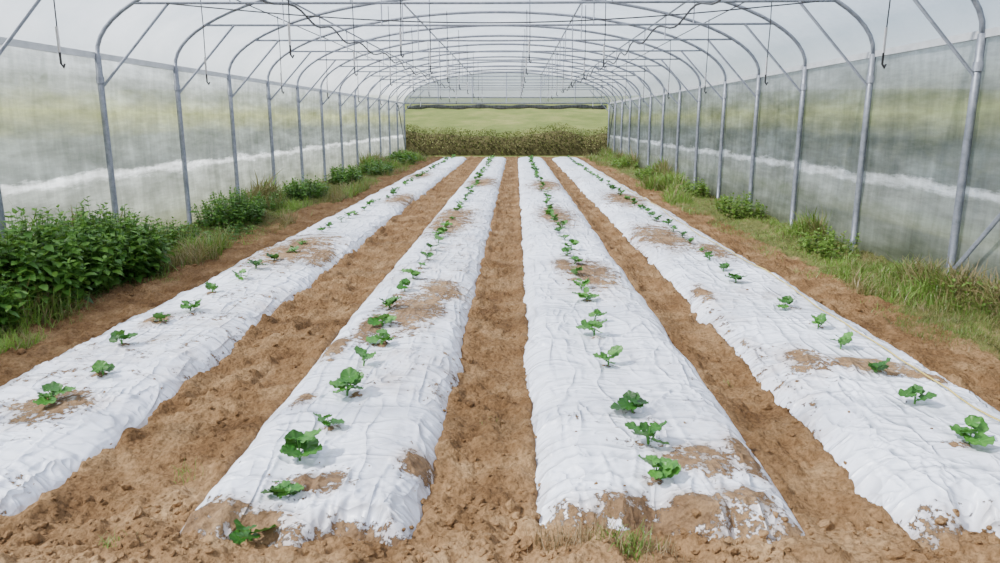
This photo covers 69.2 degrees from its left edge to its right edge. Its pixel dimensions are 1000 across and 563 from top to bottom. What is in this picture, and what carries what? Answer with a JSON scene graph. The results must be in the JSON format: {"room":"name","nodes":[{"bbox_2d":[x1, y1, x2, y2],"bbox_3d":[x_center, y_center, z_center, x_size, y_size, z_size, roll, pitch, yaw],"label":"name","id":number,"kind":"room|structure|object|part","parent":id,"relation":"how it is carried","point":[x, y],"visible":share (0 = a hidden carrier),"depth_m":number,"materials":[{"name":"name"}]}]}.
{"room":"greenhouse","nodes":[
{"label":"greenhouse","id":0,"kind":"room"},
{"bbox_2d":[0,45,403,236],"bbox_3d":[-4.682,-2.776,14.648,0.066,2.420,36.200,0,13,1],"label":"wall","id":1,"kind":"structure","parent":0,"point":[52,148],"depth_m":9.89,"materials":[{"name":"clear plastic"}]},
{"bbox_2d":[0,156,999,562],"bbox_3d":[-0.102,-1.626,14.446,9.110,0.281,36.900,0,13,1],"label":"ground","id":2,"kind":"structure","parent":0,"point":[148,458],"depth_m":4.29,"materials":[{"name":"soil"}]},
{"bbox_2d":[0,196,176,334],"bbox_3d":[-4.070,-0.237,6.461,1.280,0.911,3.569,0,13,1],"label":"clump","id":3,"kind":"object","parent":2,"relation":"on","point":[96,256],"visible":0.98,"depth_m":6.52,"materials":[{"name":"green plant"}]},
{"bbox_2d":[98,527,137,548],"bbox_3d":[-1.390,0.948,2.665,0.206,0.124,0.134,2,13,10],"label":"grass tuft","id":4,"kind":"object","parent":2,"relation":"on","point":[107,544],"visible":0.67,"depth_m":2.66,"materials":[{"name":"plant"}]},
{"bbox_2d":[155,217,201,249],"bbox_3d":[-4.187,-0.642,9.280,0.639,0.352,1.127,0,13,1],"label":"clump","id":5,"kind":"object","parent":2,"relation":"on","point":[171,226],"visible":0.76,"depth_m":9.22,"materials":[{"name":"green plant"}]},
{"bbox_2d":[172,459,202,483],"bbox_3d":[-1.458,0.866,3.341,0.135,0.095,0.198,-9,15,-35],"label":"grass tuft","id":6,"kind":"object","parent":2,"relation":"on","point":[184,459],"visible":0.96,"depth_m":3.33,"materials":[{"name":"beige plant"}]},
{"bbox_2d":[0,146,431,353],"bbox_3d":[-3.622,-2.720,17.965,1.818,1.078,29.080,0,13,1],"label":"grass verge","id":7,"kind":"object","parent":2,"relation":"on","point":[190,254],"visible":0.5,"depth_m":8.57,"materials":[{"name":"green plant"}]},
{"bbox_2d":[189,222,255,243],"bbox_3d":[-3.732,-0.653,9.773,0.683,0.254,1.602,0,13,1],"label":"clump","id":8,"kind":"object","parent":2,"relation":"on","point":[237,227],"visible":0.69,"depth_m":9.85,"materials":[{"name":"green plant"}]},
{"bbox_2d":[190,185,267,228],"bbox_3d":[-4.075,-1.145,11.079,0.996,0.622,2.085,0,13,1],"label":"clump","id":9,"kind":"object","parent":2,"relation":"on","point":[239,211],"visible":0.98,"depth_m":10.83,"materials":[{"name":"green plant"}]},
{"bbox_2d":[0,157,466,515],"bbox_3d":[-2.181,-2.067,16.406,1.142,0.208,28.170,0,13,1],"label":"film","id":10,"kind":"object","parent":2,"relation":"on","point":[42,445],"visible":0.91,"depth_m":4.62,"materials":[{"name":"white plastic"}]},
{"bbox_2d":[33,154,455,404],"bbox_3d":[-2.193,-2.310,16.950,0.375,0.178,27.024,0,13,1],"label":"seedlings","id":11,"kind":"object","parent":10,"relation":"on","point":[55,388],"visible":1,"depth_m":5.31,"materials":[{"name":"green plant"}]},
{"bbox_2d":[254,191,285,210],"bbox_3d":[-4.120,-1.451,13.060,0.643,0.362,1.104,0,13,1],"label":"clump","id":12,"kind":"object","parent":2,"relation":"on","point":[272,206],"visible":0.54,"depth_m":12.91,"materials":[{"name":"green plant"}]},
{"bbox_2d":[282,175,329,200],"bbox_3d":[-4.001,-1.931,14.807,1.041,0.533,1.812,0,13,1],"label":"clump","id":13,"kind":"object","parent":2,"relation":"on","point":[313,191],"visible":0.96,"depth_m":14.62,"materials":[{"name":"green plant"}]},
{"bbox_2d":[323,164,362,184],"bbox_3d":[-3.922,-2.723,18.414,0.951,0.535,1.976,0,13,1],"label":"clump","id":14,"kind":"object","parent":2,"relation":"on","point":[338,176],"visible":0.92,"depth_m":18.17,"materials":[{"name":"green plant"}]},
{"bbox_2d":[180,157,505,547],"bbox_3d":[-0.510,-2.048,16.297,1.050,0.210,28.320,0,13,1],"label":"film","id":15,"kind":"object","parent":2,"relation":"on","point":[395,429],"visible":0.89,"depth_m":3.71,"materials":[{"name":"white plastic"}]},
{"bbox_2d":[229,155,495,545],"bbox_3d":[-0.604,-2.151,16.412,0.368,0.272,28.204,0,13,1],"label":"seedlings","id":16,"kind":"object","parent":2,"relation":"on","point":[294,439],"visible":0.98,"depth_m":3.93,"materials":[{"name":"green plant"}]},
{"bbox_2d":[358,158,394,176],"bbox_3d":[-3.761,-3.448,21.830,1.098,0.512,3.027,0,13,1],"label":"clump","id":17,"kind":"object","parent":2,"relation":"on","point":[376,163],"visible":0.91,"depth_m":21.41,"materials":[{"name":"green plant"}]},
{"bbox_2d":[387,150,416,164],"bbox_3d":[-3.630,-4.574,26.703,1.149,0.554,3.793,1,13,3],"label":"clump","id":18,"kind":"object","parent":2,"relation":"on","point":[405,156],"visible":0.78,"depth_m":26.50,"materials":[{"name":"green plant"}]},
{"bbox_2d":[0,0,999,274],"bbox_3d":[-0.093,-3.407,14.501,9.130,3.775,36.380,0,13,1],"label":"frame","id":19,"kind":"object","parent":2,"relation":"on","point":[983,33],"visible":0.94,"depth_m":12.17,"materials":[{"name":"metal"}]},
{"bbox_2d":[53,0,890,108],"bbox_3d":[0.010,-4.394,14.188,7.401,1.598,36.001,0,13,1],"label":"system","id":20,"kind":"object","parent":19,"relation":"hanging from","point":[264,1],"visible":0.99,"depth_m":9.78,"materials":[{"name":"black plastic"}]},
{"bbox_2d":[406,72,599,102],"bbox_3d":[0.283,-8.494,31.755,9.110,1.340,0.001,0,13,1],"label":"wall","id":21,"kind":"structure","parent":19,"relation":"attached to","point":[444,93],"depth_m":31.81,"materials":[{"name":"white plastic"}]},
{"bbox_2d":[407,104,606,109],"bbox_3d":[0.287,-7.724,32.070,8.833,0.236,0.199,0,13,1],"label":"curtain","id":22,"kind":"object","parent":19,"relation":"hanging from","point":[437,106],"depth_m":32.00,"materials":[{"name":"plastic"}]},
{"bbox_3d":[0.282,-8.449,31.724,9.030,1.335,0.070,0,13,1],"label":"gable frame","id":23,"kind":"part","parent":19,"relation":"part of","materials":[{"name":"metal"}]},
{"bbox_2d":[526,513,693,562],"bbox_3d":[0.323,0.931,2.671,0.760,0.225,0.251,3,13,12],"label":"tuft","id":24,"kind":"object","parent":2,"relation":"on","point":[581,540],"visible":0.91,"depth_m":2.64,"materials":[{"name":"beige plant"}]},
{"bbox_2d":[608,156,638,168],"bbox_3d":[4.183,-4.089,24.714,0.895,0.504,2.846,0,13,1],"label":"clump","id":25,"kind":"object","parent":2,"relation":"on","point":[614,162],"visible":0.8,"depth_m":24.14,"materials":[{"name":"green plant"}]},
{"bbox_2d":[589,511,675,562],"bbox_3d":[0.458,0.918,2.599,0.341,0.192,0.239,-3,13,-12],"label":"grass tuft","id":26,"kind":"object","parent":2,"relation":"on","point":[631,536],"visible":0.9,"depth_m":2.61,"materials":[{"name":"green plant"}]},
{"bbox_2d":[633,164,660,179],"bbox_3d":[3.989,-2.879,19.283,0.896,0.456,2.144,0,13,1],"label":"clump","id":27,"kind":"object","parent":2,"relation":"on","point":[647,169],"visible":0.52,"depth_m":19.32,"materials":[{"name":"green plant"}]},
{"bbox_2d":[518,157,804,543],"bbox_3d":[0.970,-2.050,16.327,1.160,0.200,28.201,0,13,1],"label":"film","id":28,"kind":"object","parent":2,"relation":"on","point":[571,389],"visible":0.88,"depth_m":3.75,"materials":[{"name":"white plastic"}]},
{"bbox_2d":[528,155,681,479],"bbox_3d":[0.954,-2.183,16.406,0.360,0.167,27.587,0,13,1],"label":"seedlings","id":29,"kind":"object","parent":28,"relation":"on","point":[667,468],"visible":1,"depth_m":3.74,"materials":[{"name":"green plant"}]},
{"bbox_2d":[676,177,710,197],"bbox_3d":[4.083,-1.991,15.351,0.685,0.436,1.338,0,13,1],"label":"clump","id":30,"kind":"object","parent":2,"relation":"on","point":[699,188],"visible":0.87,"depth_m":15.12,"materials":[{"name":"green plant"}]},
{"bbox_2d":[713,191,768,218],"bbox_3d":[3.948,-1.306,12.150,0.779,0.448,1.589,0,13,1],"label":"clump","id":31,"kind":"object","parent":2,"relation":"on","point":[746,207],"visible":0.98,"depth_m":11.87,"materials":[{"name":"green plant"}]},
{"bbox_2d":[552,157,999,549],"bbox_3d":[2.435,-2.052,16.325,1.230,0.202,28.140,0,13,1],"label":"film","id":32,"kind":"object","parent":2,"relation":"on","point":[918,473],"visible":0.88,"depth_m":4.18,"materials":[{"name":"white plastic"}]},
{"bbox_2d":[567,155,994,446],"bbox_3d":[2.494,-2.199,16.486,0.275,0.149,27.115,0,13,1],"label":"seedlings","id":33,"kind":"object","parent":32,"relation":"on","point":[977,423],"visible":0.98,"depth_m":4.27,"materials":[{"name":"green plant"}]},
{"bbox_2d":[598,172,999,421],"bbox_3d":[2.724,-1.262,12.417,0.137,0.054,19.101,0,13,1],"label":"twine","id":34,"kind":"object","parent":32,"relation":"on","point":[950,390],"visible":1,"depth_m":5.05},
{"bbox_2d":[581,142,999,352],"bbox_3d":[3.796,-2.691,17.966,1.368,0.962,29.549,0,13,1],"label":"grass verge","id":35,"kind":"object","parent":2,"relation":"on","point":[914,273],"visible":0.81,"depth_m":6.78,"materials":[{"name":"green plant"}]},
{"bbox_2d":[796,226,860,262],"bbox_3d":[3.892,-0.463,8.598,0.681,0.348,1.334,0,13,1],"label":"clump","id":36,"kind":"object","parent":2,"relation":"on","point":[831,247],"visible":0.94,"depth_m":8.57,"materials":[{"name":"green plant"}]},
{"bbox_2d":[931,272,999,311],"bbox_3d":[3.955,0.098,6.072,0.451,0.318,0.916,0,13,1],"label":"clump","id":37,"kind":"object","parent":2,"relation":"on","point":[952,280],"visible":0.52,"depth_m":6.10,"materials":[{"name":"green plant"}]},
{"bbox_2d":[0,0,999,101],"bbox_3d":[-0.095,-4.589,14.147,9.120,1.337,36.200,0,13,1],"label":"ceiling","id":38,"kind":"structure","parent":0,"point":[123,33],"depth_m":10.99,"materials":[{"name":"plastic"}]},
{"bbox_2d":[609,36,999,286],"bbox_3d":[4.492,-2.735,14.460,0.066,2.420,36.200,0,13,1],"label":"wall","id":39,"kind":"structure","parent":0,"point":[919,103],"depth_m":8.54,"materials":[{"name":"clear plastic"}]},
{"label":"outside","id":40,"kind":"structure","parent":0,"visible":0},
{"bbox_2d":[369,95,644,157],"bbox_3d":[1.047,-13.226,48.271,180.000,8.350,220.000,0,13,1],"label":"ground","id":41,"kind":"structure","parent":40,"point":[503,120],"depth_m":77.09,"materials":[{"name":"green plant"}]},
{"bbox_2d":[405,122,609,155],"bbox_3d":[0.782,-7.326,36.772,28.104,1.802,2.034,0,13,1],"label":"hedge","id":42,"kind":"object","parent":41,"relation":"on","point":[554,142],"visible":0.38,"depth_m":36.24,"materials":[{"name":"green plant"}]}
]}

